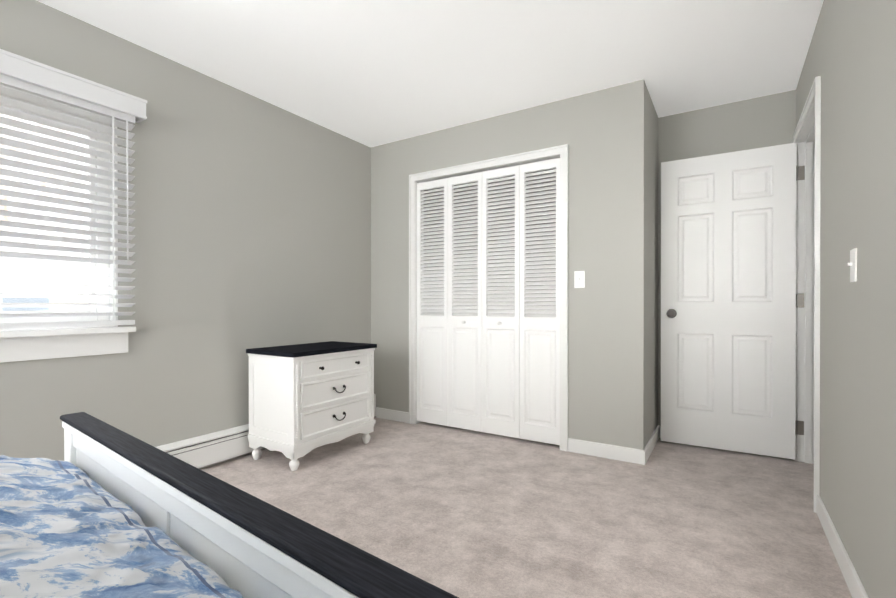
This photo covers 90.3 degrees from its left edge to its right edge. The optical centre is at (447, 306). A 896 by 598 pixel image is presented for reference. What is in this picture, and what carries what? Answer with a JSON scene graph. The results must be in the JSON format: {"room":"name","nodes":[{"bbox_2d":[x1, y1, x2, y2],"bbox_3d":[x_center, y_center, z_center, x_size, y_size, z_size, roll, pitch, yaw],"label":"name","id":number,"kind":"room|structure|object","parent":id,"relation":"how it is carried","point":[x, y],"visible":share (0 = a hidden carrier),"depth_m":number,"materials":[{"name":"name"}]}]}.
{"room":"bedroom","nodes":[
{"label":"bedroom","id":0,"kind":"room"},
{"bbox_2d":[0,0,370,468],"bbox_3d":[-1.899,-0.218,2.286,0.150,2.440,5.865,0,0,32],"label":"wall","id":1,"kind":"structure","parent":0,"point":[251,216],"depth_m":2.73,"materials":[{"name":"grey paint"}]},
{"bbox_2d":[0,93,135,362],"bbox_3d":[-2.087,-0.381,1.928,0.212,1.260,1.220,0,0,32],"label":"window","id":2,"kind":"structure","parent":1,"relation":"in","point":[21,344],"depth_m":2.23,"materials":[{"name":"white"}]},
{"bbox_2d":[0,49,146,328],"bbox_3d":[-2.008,-0.506,1.878,0.099,1.206,1.300,0,0,32],"label":"window blinds","id":3,"kind":"object","parent":2,"relation":"attached to","point":[27,79],"visible":0.98,"depth_m":2.14,"materials":[{"name":"white plastic"}]},
{"bbox_2d":[156,394,375,467],"bbox_3d":[-1.769,0.893,2.294,0.065,0.197,4.099,0,0,32],"label":"baseboard heater","id":4,"kind":"object","parent":1,"relation":"attached to","point":[208,449],"visible":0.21,"depth_m":2.75,"materials":[{"name":"white metal"}]},
{"bbox_2d":[36,0,823,146],"bbox_3d":[-0.033,-1.494,1.256,4.700,0.120,6.600,0,0,32],"label":"ceiling","id":5,"kind":"structure","parent":0,"point":[371,73],"depth_m":2.50,"materials":[{"name":"white paint"}]},
{"bbox_2d":[371,79,657,449],"bbox_3d":[0.452,-0.223,3.723,2.294,2.440,0.685,0,0,32],"label":"wall","id":6,"kind":"structure","parent":0,"point":[609,136],"depth_m":3.03,"materials":[{"name":"grey paint"}]},
{"bbox_2d":[376,407,408,422],"bbox_3d":[-0.486,0.951,3.906,0.376,0.092,0.013,0,0,32],"label":"baseboard","id":7,"kind":"structure","parent":6,"relation":"attached to","point":[401,416],"depth_m":3.90,"materials":[{"name":"white wood"}]},
{"bbox_2d":[409,144,567,451],"bbox_3d":[0.281,-0.061,3.485,1.367,2.118,0.141,0,0,32],"label":"trim","id":8,"kind":"structure","parent":6,"relation":"attached to","point":[561,152],"depth_m":3.30,"materials":[{"name":"white wood"}]},
{"bbox_2d":[417,158,559,444],"bbox_3d":[0.263,-0.037,3.457,1.248,2.020,0.063,0,0,32],"label":"closet doors","id":9,"kind":"structure","parent":6,"relation":"in","point":[482,368],"depth_m":3.42,"materials":[{"name":"white wood"}]},
{"bbox_2d":[574,271,584,287],"bbox_3d":[0.893,-0.185,3.030,0.070,0.115,0.018,0,0,32],"label":"light switch","id":10,"kind":"object","parent":6,"relation":"attached to","point":[579,279],"visible":1,"depth_m":3.03,"materials":[{"name":"white plastic"}]},
{"bbox_2d":[568,438,640,463],"bbox_3d":[1.026,0.954,2.955,0.463,0.092,0.017,0,0,32],"label":"baseboard","id":11,"kind":"structure","parent":6,"relation":"attached to","point":[632,455],"depth_m":2.94,"materials":[{"name":"white wood"}]},
{"bbox_2d":[641,425,660,464],"bbox_3d":[1.419,0.954,3.099,0.021,0.092,0.679,0,0,32],"label":"baseboard","id":12,"kind":"structure","parent":6,"relation":"attached to","point":[645,454],"depth_m":3.00,"materials":[{"name":"white wood"}]},
{"bbox_2d":[200,417,851,597],"bbox_3d":[-0.033,1.066,1.265,4.700,0.120,6.600,0,0,32],"label":"floor","id":13,"kind":"structure","parent":0,"point":[461,513],"depth_m":2.16,"materials":[{"name":"carpet"}]},
{"bbox_2d":[0,412,458,597],"bbox_3d":[-1.305,0.314,0.211,1.680,1.392,2.203,0,0,38],"label":"bed","id":14,"kind":"object","parent":13,"relation":"on","point":[103,510],"visible":1,"depth_m":0.83,"materials":[{"name":"white"}]},
{"bbox_2d":[0,455,242,597],"bbox_3d":[-1.200,0.595,0.348,1.626,0.457,1.760,0,0,38],"label":"quilt","id":15,"kind":"object","parent":14,"relation":"on","point":[77,526],"depth_m":0.88,"materials":[{"name":"blue fabric"}]},
{"bbox_2d":[246,341,376,470],"bbox_3d":[-0.908,0.637,3.080,0.492,0.725,0.744,0,0,32],"label":"nightstand","id":16,"kind":"object","parent":13,"relation":"on","point":[304,399],"visible":1,"depth_m":2.85,"materials":[{"name":"white wood"}]},
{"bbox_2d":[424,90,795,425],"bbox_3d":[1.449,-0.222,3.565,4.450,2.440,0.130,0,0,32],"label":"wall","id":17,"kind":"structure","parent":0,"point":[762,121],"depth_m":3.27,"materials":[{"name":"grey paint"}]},
{"bbox_2d":[796,0,895,597],"bbox_3d":[0.859,-0.211,0.547,0.120,2.440,5.865,0,0,32],"label":"wall","id":18,"kind":"structure","parent":0,"point":[850,59],"depth_m":1.51,"materials":[{"name":"grey paint"}]},
{"bbox_2d":[792,76,820,512],"bbox_3d":[2.096,-0.058,2.510,0.162,2.119,0.914,0,0,32],"label":"door frame","id":19,"kind":"structure","parent":18,"relation":"attached to","point":[806,137],"depth_m":2.83,"materials":[{"name":"white wood"}]},
{"bbox_2d":[661,143,796,459],"bbox_3d":[1.902,-0.035,3.062,0.794,2.030,0.175,0,0,31],"label":"entry door","id":20,"kind":"structure","parent":19,"relation":"attached to","point":[728,301],"depth_m":3.03,"materials":[{"name":"white wood"}]},
{"bbox_2d":[816,494,868,597],"bbox_3d":[0.550,0.964,0.182,0.017,0.092,4.679,0,0,32],"label":"baseboard","id":21,"kind":"structure","parent":18,"relation":"attached to","point":[841,555],"depth_m":1.69,"materials":[{"name":"white wood"}]},
{"bbox_2d":[848,248,856,281],"bbox_3d":[1.423,-0.145,1.572,0.018,0.115,0.070,0,0,32],"label":"switch plate","id":22,"kind":"object","parent":18,"relation":"attached to","point":[852,264],"visible":1,"depth_m":1.55,"materials":[{"name":"white plastic"}]},
{"label":"outside","id":23,"kind":"structure","parent":0,"visible":0},
{"bbox_2d":[0,114,87,256],"bbox_3d":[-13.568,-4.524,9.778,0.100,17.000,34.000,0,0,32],"label":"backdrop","id":24,"kind":"structure","parent":23,"point":[45,242],"depth_m":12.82,"materials":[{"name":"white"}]},
{"bbox_3d":[-8.704,1.537,6.733,15.600,0.100,34.000,0,0,32],"label":"ground","id":25,"kind":"structure","parent":23,"visible":0},
{"bbox_2d":[0,114,43,157],"bbox_3d":[-7.268,-2.869,4.756,3.511,8.731,6.074,0,0,32],"label":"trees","id":26,"kind":"object","parent":25,"relation":"on","point":[15,148],"depth_m":7.09,"materials":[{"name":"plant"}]},
{"bbox_2d":[0,236,88,310],"bbox_3d":[-10.301,0.004,8.975,3.900,2.950,7.500,0,0,32],"label":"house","id":27,"kind":"structure","parent":25,"relation":"on","point":[41,280],"depth_m":8.88,"materials":[{"name":"white"}]}
]}

